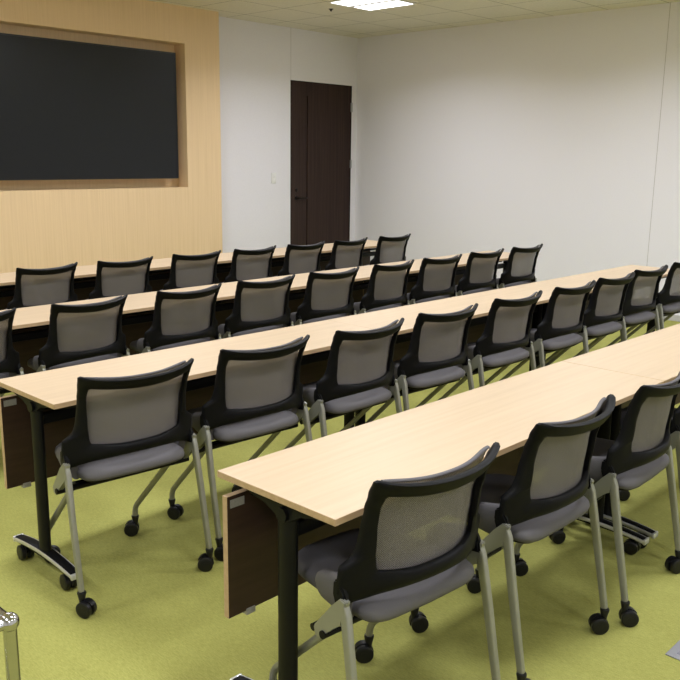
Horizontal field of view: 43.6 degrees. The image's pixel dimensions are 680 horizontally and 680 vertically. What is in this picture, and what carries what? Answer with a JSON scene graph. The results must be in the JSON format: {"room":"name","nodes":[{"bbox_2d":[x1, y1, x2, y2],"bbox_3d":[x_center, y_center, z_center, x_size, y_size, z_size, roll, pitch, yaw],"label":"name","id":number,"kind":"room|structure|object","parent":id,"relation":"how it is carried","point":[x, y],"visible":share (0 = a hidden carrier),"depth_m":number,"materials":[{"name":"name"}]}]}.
{"room":"training room","nodes":[
{"label":"training room","id":0,"kind":"room"},
{"bbox_2d":[0,0,222,272],"bbox_3d":[-4.354,-1.376,6.331,0.228,3.040,8.585,12,17,42],"label":"wall","id":1,"kind":"structure","parent":0,"point":[44,223],"depth_m":8.48,"materials":[{"name":"brown wood"}]},
{"bbox_2d":[0,33,178,179],"bbox_3d":[-2.525,-2.175,8.096,0.144,1.265,2.251,12,17,42],"label":"wall display","id":2,"kind":"object","parent":1,"relation":"attached to","point":[70,110],"visible":1,"depth_m":8.10,"materials":[{"name":"black glass"}]},
{"bbox_2d":[219,16,357,252],"bbox_3d":[-3.637,-1.576,7.296,0.100,3.040,11.000,12,17,42],"label":"wall","id":3,"kind":"structure","parent":0,"point":[258,62],"depth_m":9.97,"materials":[{"name":"paint"}]},
{"bbox_2d":[271,173,275,183],"bbox_3d":[-0.792,-1.938,10.173,0.012,0.128,0.074,12,17,42],"label":"light switch","id":4,"kind":"object","parent":3,"relation":"attached to","point":[273,175],"visible":1,"depth_m":10.16,"materials":[{"name":"white plastic"}]},
{"bbox_2d":[290,80,352,244],"bbox_3d":[-0.235,-1.982,10.773,0.114,2.449,1.083,12,17,42],"label":"door","id":5,"kind":"structure","parent":3,"relation":"in","point":[320,113],"depth_m":10.70,"materials":[{"name":"brown wood"}]},
{"bbox_2d":[0,320,679,679],"bbox_3d":[0.193,0.790,4.029,10.972,0.100,11.400,12,17,42],"label":"floor","id":6,"kind":"structure","parent":0,"point":[157,616],"depth_m":3.05,"materials":[{"name":"green carpet"}]},
{"bbox_2d":[0,607,20,679],"bbox_3d":[-0.982,0.873,1.550,0.490,0.756,0.660,12,17,42],"label":"chrome stand","id":7,"kind":"object","parent":6,"relation":"on","point":[9,621],"visible":1,"depth_m":1.54,"materials":[{"name":"silver metal"}]},
{"bbox_2d":[0,308,23,396],"bbox_3d":[-1.856,0.255,4.140,0.566,0.845,0.558,-11,17,-44],"label":"chair","id":8,"kind":"object","parent":6,"relation":"on","point":[10,366],"visible":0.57,"depth_m":4.10,"materials":[{"name":"black plastic"}]},
{"bbox_2d":[0,272,74,309],"bbox_3d":[-2.672,-0.004,5.579,0.480,0.720,1.846,12,17,42],"label":"folding table","id":9,"kind":"object","parent":6,"relation":"on","point":[7,280],"visible":0.03,"depth_m":5.92,"materials":[{"name":"beige wood"}]},
{"bbox_2d":[0,284,14,288],"bbox_3d":[-2.736,-0.308,5.613,0.167,0.020,1.640,12,17,42],"label":"shelf","id":10,"kind":"object","parent":9,"relation":"attached to","point":[5,286],"depth_m":5.93,"materials":[{"name":"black wood"}]},
{"bbox_2d":[4,262,77,309],"bbox_3d":[-2.091,-0.113,5.820,0.567,0.845,0.587,11,16,39],"label":"chair","id":11,"kind":"object","parent":6,"relation":"on","point":[33,287],"visible":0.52,"depth_m":5.61,"materials":[{"name":"grey fabric"}]},
{"bbox_2d":[27,294,129,371],"bbox_3d":[-1.431,0.172,4.549,0.553,0.845,0.566,11,16,39],"label":"chair","id":12,"kind":"object","parent":6,"relation":"on","point":[78,334],"visible":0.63,"depth_m":4.33,"materials":[{"name":"grey fabric"}]},
{"bbox_2d":[0,290,179,374],"bbox_3d":[-1.560,0.198,4.714,0.480,0.720,1.847,12,17,42],"label":"folding table","id":13,"kind":"object","parent":6,"relation":"on","point":[30,329],"visible":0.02,"depth_m":4.79,"materials":[{"name":"beige wood"}]},
{"bbox_2d":[12,310,153,330],"bbox_3d":[-1.624,-0.106,4.748,0.167,0.020,1.640,12,17,42],"label":"shelf","id":14,"kind":"object","parent":13,"relation":"attached to","point":[148,310],"depth_m":4.64,"materials":[{"name":"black wood"}]},
{"bbox_2d":[86,256,152,299],"bbox_3d":[-1.666,-0.199,6.243,0.560,0.845,0.565,12,17,43],"label":"chair","id":15,"kind":"object","parent":6,"relation":"on","point":[113,279],"visible":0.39,"depth_m":6.01,"materials":[{"name":"grey fabric"}]},
{"bbox_2d":[44,358,213,618],"bbox_3d":[-0.844,0.472,3.200,0.566,0.845,0.555,-10,16,-40],"label":"chair","id":16,"kind":"object","parent":6,"relation":"on","point":[107,441],"visible":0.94,"depth_m":2.99,"materials":[{"name":"black plastic"}]},
{"bbox_2d":[74,252,232,300],"bbox_3d":[-1.427,-0.263,6.851,0.480,0.720,1.847,12,17,42],"label":"folding table","id":17,"kind":"object","parent":6,"relation":"on","point":[159,273],"visible":0.02,"depth_m":6.72,"materials":[{"name":"beige wood"}]},
{"bbox_2d":[74,262,231,280],"bbox_3d":[-1.491,-0.567,6.886,0.167,0.020,1.640,12,17,42],"label":"shelf","id":18,"kind":"object","parent":17,"relation":"attached to","point":[221,265],"depth_m":6.82,"materials":[{"name":"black wood"}]},
{"bbox_2d":[130,283,221,353],"bbox_3d":[-0.996,0.082,4.989,0.562,0.845,0.563,12,16,41],"label":"chair","id":19,"kind":"object","parent":6,"relation":"on","point":[188,317],"visible":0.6,"depth_m":4.76,"materials":[{"name":"grey fabric"}]},
{"bbox_2d":[0,320,371,589],"bbox_3d":[-0.527,0.412,3.791,0.480,0.720,1.806,12,17,42],"label":"folding table","id":20,"kind":"object","parent":6,"relation":"on","point":[40,414],"visible":0.37,"depth_m":3.35,"materials":[{"name":"brown wood"}]},
{"bbox_2d":[159,250,220,290],"bbox_3d":[-1.234,-0.290,6.692,0.552,0.845,0.565,12,17,43],"label":"chair","id":21,"kind":"object","parent":6,"relation":"on","point":[186,271],"visible":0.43,"depth_m":6.46,"materials":[{"name":"grey fabric"}]},
{"bbox_2d":[167,334,311,560],"bbox_3d":[-0.438,0.384,3.629,0.568,0.845,0.560,-10,16,-42],"label":"chair","id":22,"kind":"object","parent":6,"relation":"on","point":[232,415],"visible":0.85,"depth_m":3.40,"materials":[{"name":"black plastic"}]},
{"bbox_2d":[222,245,275,282],"bbox_3d":[-0.839,-0.371,7.090,0.559,0.845,0.566,12,16,41],"label":"chair","id":23,"kind":"object","parent":6,"relation":"on","point":[246,264],"visible":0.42,"depth_m":6.85,"materials":[{"name":"grey fabric"}]},
{"bbox_2d":[218,274,294,338],"bbox_3d":[-0.593,-0.003,5.408,0.566,0.845,0.562,-11,17,-43],"label":"chair","id":24,"kind":"object","parent":6,"relation":"on","point":[258,306],"visible":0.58,"depth_m":5.17,"materials":[{"name":"grey fabric"}]},
{"bbox_2d":[171,266,393,325],"bbox_3d":[-0.313,-0.061,5.988,0.480,0.720,1.844,12,17,42],"label":"folding table","id":25,"kind":"object","parent":6,"relation":"on","point":[226,295],"visible":0.02,"depth_m":5.90,"materials":[{"name":"beige wood"}]},
{"bbox_2d":[216,279,369,301],"bbox_3d":[-0.378,-0.365,6.021,0.167,0.020,1.640,12,17,42],"label":"shelf","id":26,"kind":"object","parent":25,"relation":"attached to","point":[369,279],"depth_m":5.99,"materials":[{"name":"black wood"}]},
{"bbox_2d":[274,241,324,276],"bbox_3d":[-0.438,-0.453,7.491,0.551,0.845,0.566,12,16,41],"label":"chair","id":27,"kind":"object","parent":6,"relation":"on","point":[296,260],"visible":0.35,"depth_m":7.25,"materials":[{"name":"grey fabric"}]},
{"bbox_2d":[290,266,359,325],"bbox_3d":[-0.184,-0.087,5.821,0.564,0.845,0.562,-11,17,-43],"label":"chair","id":28,"kind":"object","parent":6,"relation":"on","point":[324,292],"visible":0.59,"depth_m":5.58,"materials":[{"name":"grey fabric"}]},
{"bbox_2d":[265,240,398,276],"bbox_3d":[-0.181,-0.522,8.124,0.480,0.720,1.846,12,17,42],"label":"folding table","id":29,"kind":"object","parent":6,"relation":"on","point":[278,257],"visible":0.02,"depth_m":8.12,"materials":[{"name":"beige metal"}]},
{"bbox_2d":[272,248,375,260],"bbox_3d":[-0.245,-0.826,8.159,0.167,0.020,1.640,12,17,42],"label":"shelf","id":30,"kind":"object","parent":29,"relation":"attached to","point":[365,250],"depth_m":8.18,"materials":[{"name":"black wood"}]},
{"bbox_2d":[283,318,404,449],"bbox_3d":[-0.015,0.307,4.011,0.560,0.845,0.565,12,17,42],"label":"chair","id":31,"kind":"object","parent":6,"relation":"on","point":[357,376],"visible":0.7,"depth_m":3.79,"materials":[{"name":"black plastic"}]},
{"bbox_2d":[322,237,367,270],"bbox_3d":[-0.057,-0.534,7.891,0.558,0.845,0.565,11,16,40],"label":"chair","id":32,"kind":"object","parent":6,"relation":"on","point":[340,258],"visible":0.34,"depth_m":7.65,"materials":[{"name":"grey fabric"}]},
{"bbox_2d":[353,259,413,313],"bbox_3d":[0.227,-0.173,6.241,0.555,0.845,0.564,11,16,40],"label":"chair","id":33,"kind":"object","parent":6,"relation":"on","point":[379,295],"visible":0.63,"depth_m":6.00,"materials":[{"name":"grey fabric"}]},
{"bbox_2d":[269,442,500,679],"bbox_3d":[0.108,0.673,2.331,0.566,0.845,0.556,-10,16,-40],"label":"chair","id":34,"kind":"object","parent":6,"relation":"on","point":[375,572],"visible":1,"depth_m":2.11,"materials":[{"name":"black plastic"}]},
{"bbox_2d":[364,233,410,265],"bbox_3d":[0.374,-0.624,8.332,0.560,0.845,0.564,12,17,43],"label":"chair","id":35,"kind":"object","parent":6,"relation":"on","point":[386,246],"visible":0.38,"depth_m":8.09,"materials":[{"name":"grey fabric"}]},
{"bbox_2d":[365,303,477,423],"bbox_3d":[0.396,0.221,4.433,0.584,0.845,0.561,-11,17,-42],"label":"chair","id":36,"kind":"object","parent":6,"relation":"on","point":[432,359],"visible":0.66,"depth_m":4.21,"materials":[{"name":"black plastic"}]},
{"bbox_2d":[407,254,461,304],"bbox_3d":[0.631,-0.259,6.665,0.566,0.845,0.561,-11,17,-43],"label":"chair","id":37,"kind":"object","parent":6,"relation":"on","point":[427,287],"visible":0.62,"depth_m":6.42,"materials":[{"name":"grey fabric"}]},
{"bbox_2d":[217,361,663,679],"bbox_3d":[0.474,0.615,2.916,0.480,0.720,1.877,12,17,42],"label":"folding table","id":38,"kind":"object","parent":6,"relation":"on","point":[291,499],"visible":0.6,"depth_m":2.48,"materials":[{"name":"brown wood"}]},
{"bbox_2d":[361,251,524,295],"bbox_3d":[0.932,-0.320,7.260,0.480,0.720,1.846,12,17,42],"label":"folding table","id":39,"kind":"object","parent":6,"relation":"on","point":[414,271],"visible":0.05,"depth_m":7.18,"materials":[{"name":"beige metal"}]},
{"bbox_2d":[329,286,567,426],"bbox_3d":[0.710,0.155,5.055,0.480,0.720,1.830,12,17,42],"label":"folding table","id":40,"kind":"object","parent":6,"relation":"on","point":[381,318],"visible":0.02,"depth_m":4.96,"materials":[{"name":"brown wood"}]},
{"bbox_2d":[455,248,503,295],"bbox_3d":[1.040,-0.348,7.098,0.557,0.845,0.565,12,17,43],"label":"chair","id":41,"kind":"object","parent":6,"relation":"on","point":[470,283],"visible":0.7,"depth_m":6.85,"materials":[{"name":"grey fabric"}]},
{"bbox_2d":[437,290,542,400],"bbox_3d":[0.830,0.127,4.893,0.561,0.845,0.566,13,17,44],"label":"chair","id":42,"kind":"object","parent":6,"relation":"on","point":[499,345],"visible":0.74,"depth_m":4.66,"materials":[{"name":"black plastic"}]},
{"bbox_2d":[409,394,615,679],"bbox_3d":[0.556,0.583,2.775,0.559,0.845,0.567,12,17,42],"label":"chair","id":43,"kind":"object","parent":6,"relation":"on","point":[545,495],"visible":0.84,"depth_m":2.54,"materials":[{"name":"black plastic"}]},
{"bbox_2d":[496,244,542,288],"bbox_3d":[1.462,-0.434,7.522,0.562,0.845,0.555,-11,17,-44],"label":"chair","id":44,"kind":"object","parent":6,"relation":"on","point":[510,277],"visible":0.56,"depth_m":7.28,"materials":[{"name":"grey fabric"}]},
{"bbox_2d":[499,280,595,380],"bbox_3d":[1.261,0.040,5.322,0.557,0.845,0.566,13,17,44],"label":"chair","id":45,"kind":"object","parent":6,"relation":"on","point":[549,336],"visible":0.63,"depth_m":5.09,"materials":[{"name":"grey fabric"}]},
{"bbox_2d":[545,272,634,365],"bbox_3d":[1.646,-0.043,5.731,0.567,0.845,0.551,-11,17,-43],"label":"chair","id":46,"kind":"object","parent":6,"relation":"on","point":[598,324],"visible":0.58,"depth_m":5.50,"materials":[{"name":"grey fabric"}]},
{"bbox_2d":[514,265,678,364],"bbox_3d":[1.950,-0.103,6.322,0.480,0.720,1.846,12,17,42],"label":"folding table","id":47,"kind":"object","parent":6,"relation":"on","point":[578,280],"visible":0.02,"depth_m":6.25,"materials":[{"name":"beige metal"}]},
{"bbox_2d":[514,371,679,627],"bbox_3d":[0.983,0.499,3.189,0.556,0.845,0.565,11,16,39],"label":"chair","id":48,"kind":"object","parent":6,"relation":"on","point":[642,449],"visible":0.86,"depth_m":2.94,"materials":[{"name":"black plastic"}]},
{"bbox_2d":[563,324,679,548],"bbox_3d":[1.762,0.347,4.232,0.480,0.720,1.900,12,17,42],"label":"folding table","id":49,"kind":"object","parent":6,"relation":"on","point":[654,355],"visible":0.21,"depth_m":3.69,"materials":[{"name":"brown wood"}]},
{"bbox_2d":[583,265,667,353],"bbox_3d":[2.018,-0.129,6.148,0.566,0.845,0.562,-11,17,-42],"label":"chair","id":50,"kind":"object","parent":6,"relation":"on","point":[636,311],"visible":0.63,"depth_m":5.92,"materials":[{"name":"grey fabric"}]},
{"bbox_2d":[590,405,679,524],"bbox_3d":[1.399,0.405,3.645,0.557,0.845,0.563,12,16,41],"label":"chair","id":51,"kind":"object","parent":6,"relation":"on","point":[675,420],"visible":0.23,"depth_m":3.35,"materials":[{"name":"black plastic"}]},
{"bbox_2d":[616,262,679,343],"bbox_3d":[2.464,-0.222,6.604,0.567,0.845,0.559,-11,17,-42],"label":"chair","id":52,"kind":"object","parent":6,"relation":"on","point":[668,304],"visible":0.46,"depth_m":6.33,"materials":[{"name":"black plastic"}]},
{"bbox_2d":[665,640,679,660],"bbox_3d":[1.255,1.023,2.768,0.280,0.006,0.280,12,17,42],"label":"floor outlet","id":53,"kind":"object","parent":6,"relation":"on","point":[674,652],"visible":1,"depth_m":2.77,"materials":[{"name":"metal"}]},
{"bbox_2d":[148,0,679,37],"bbox_3d":[0.234,-2.279,3.364,10.972,0.100,11.400,12,17,42],"label":"ceiling","id":54,"kind":"structure","parent":0,"point":[311,15],"depth_m":8.84,"materials":[{"name":"tile"}]},
{"bbox_2d":[327,0,416,10],"bbox_3d":[0.313,-3.286,8.285,0.622,0.014,0.622,12,17,42],"label":"recessed light","id":55,"kind":"object","parent":54,"relation":"in","point":[369,5],"visible":1,"depth_m":8.32,"materials":[{"name":"white plastic"}]},
{"bbox_2d":[332,0,383,5],"bbox_3d":[0.203,-3.266,8.172,0.578,0.008,0.259,12,17,42],"label":"diffuser","id":56,"kind":"object","parent":55,"relation":"attached to","point":[338,2],"depth_m":8.26,"materials":[{"name":"white plastic"}]},
{"bbox_2d":[357,1,409,9],"bbox_3d":[0.423,-3.312,8.398,0.578,0.008,0.259,12,17,42],"label":"diffuser","id":57,"kind":"object","parent":55,"relation":"attached to","point":[388,4],"depth_m":8.40,"materials":[{"name":"white plastic"}]},
{"bbox_2d":[354,2,679,315],"bbox_3d":[4.056,-1.544,7.621,10.772,3.040,0.100,12,17,42],"label":"wall","id":58,"kind":"structure","parent":0,"point":[524,133],"depth_m":9.34,"materials":[{"name":"paint"}]},
{"bbox_2d":[647,3,670,261],"bbox_3d":[3.129,-1.729,8.419,0.006,3.040,0.001,12,17,42],"label":"trim","id":59,"kind":"structure","parent":58,"relation":"attached to","point":[670,3],"depth_m":8.35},
{"bbox_2d":[663,315,679,321],"bbox_3d":[3.999,-0.080,7.899,10.572,0.060,0.008,12,17,42],"label":"baseboard","id":60,"kind":"structure","parent":58,"relation":"attached to","point":[674,317],"depth_m":8.50,"materials":[{"name":"white"}]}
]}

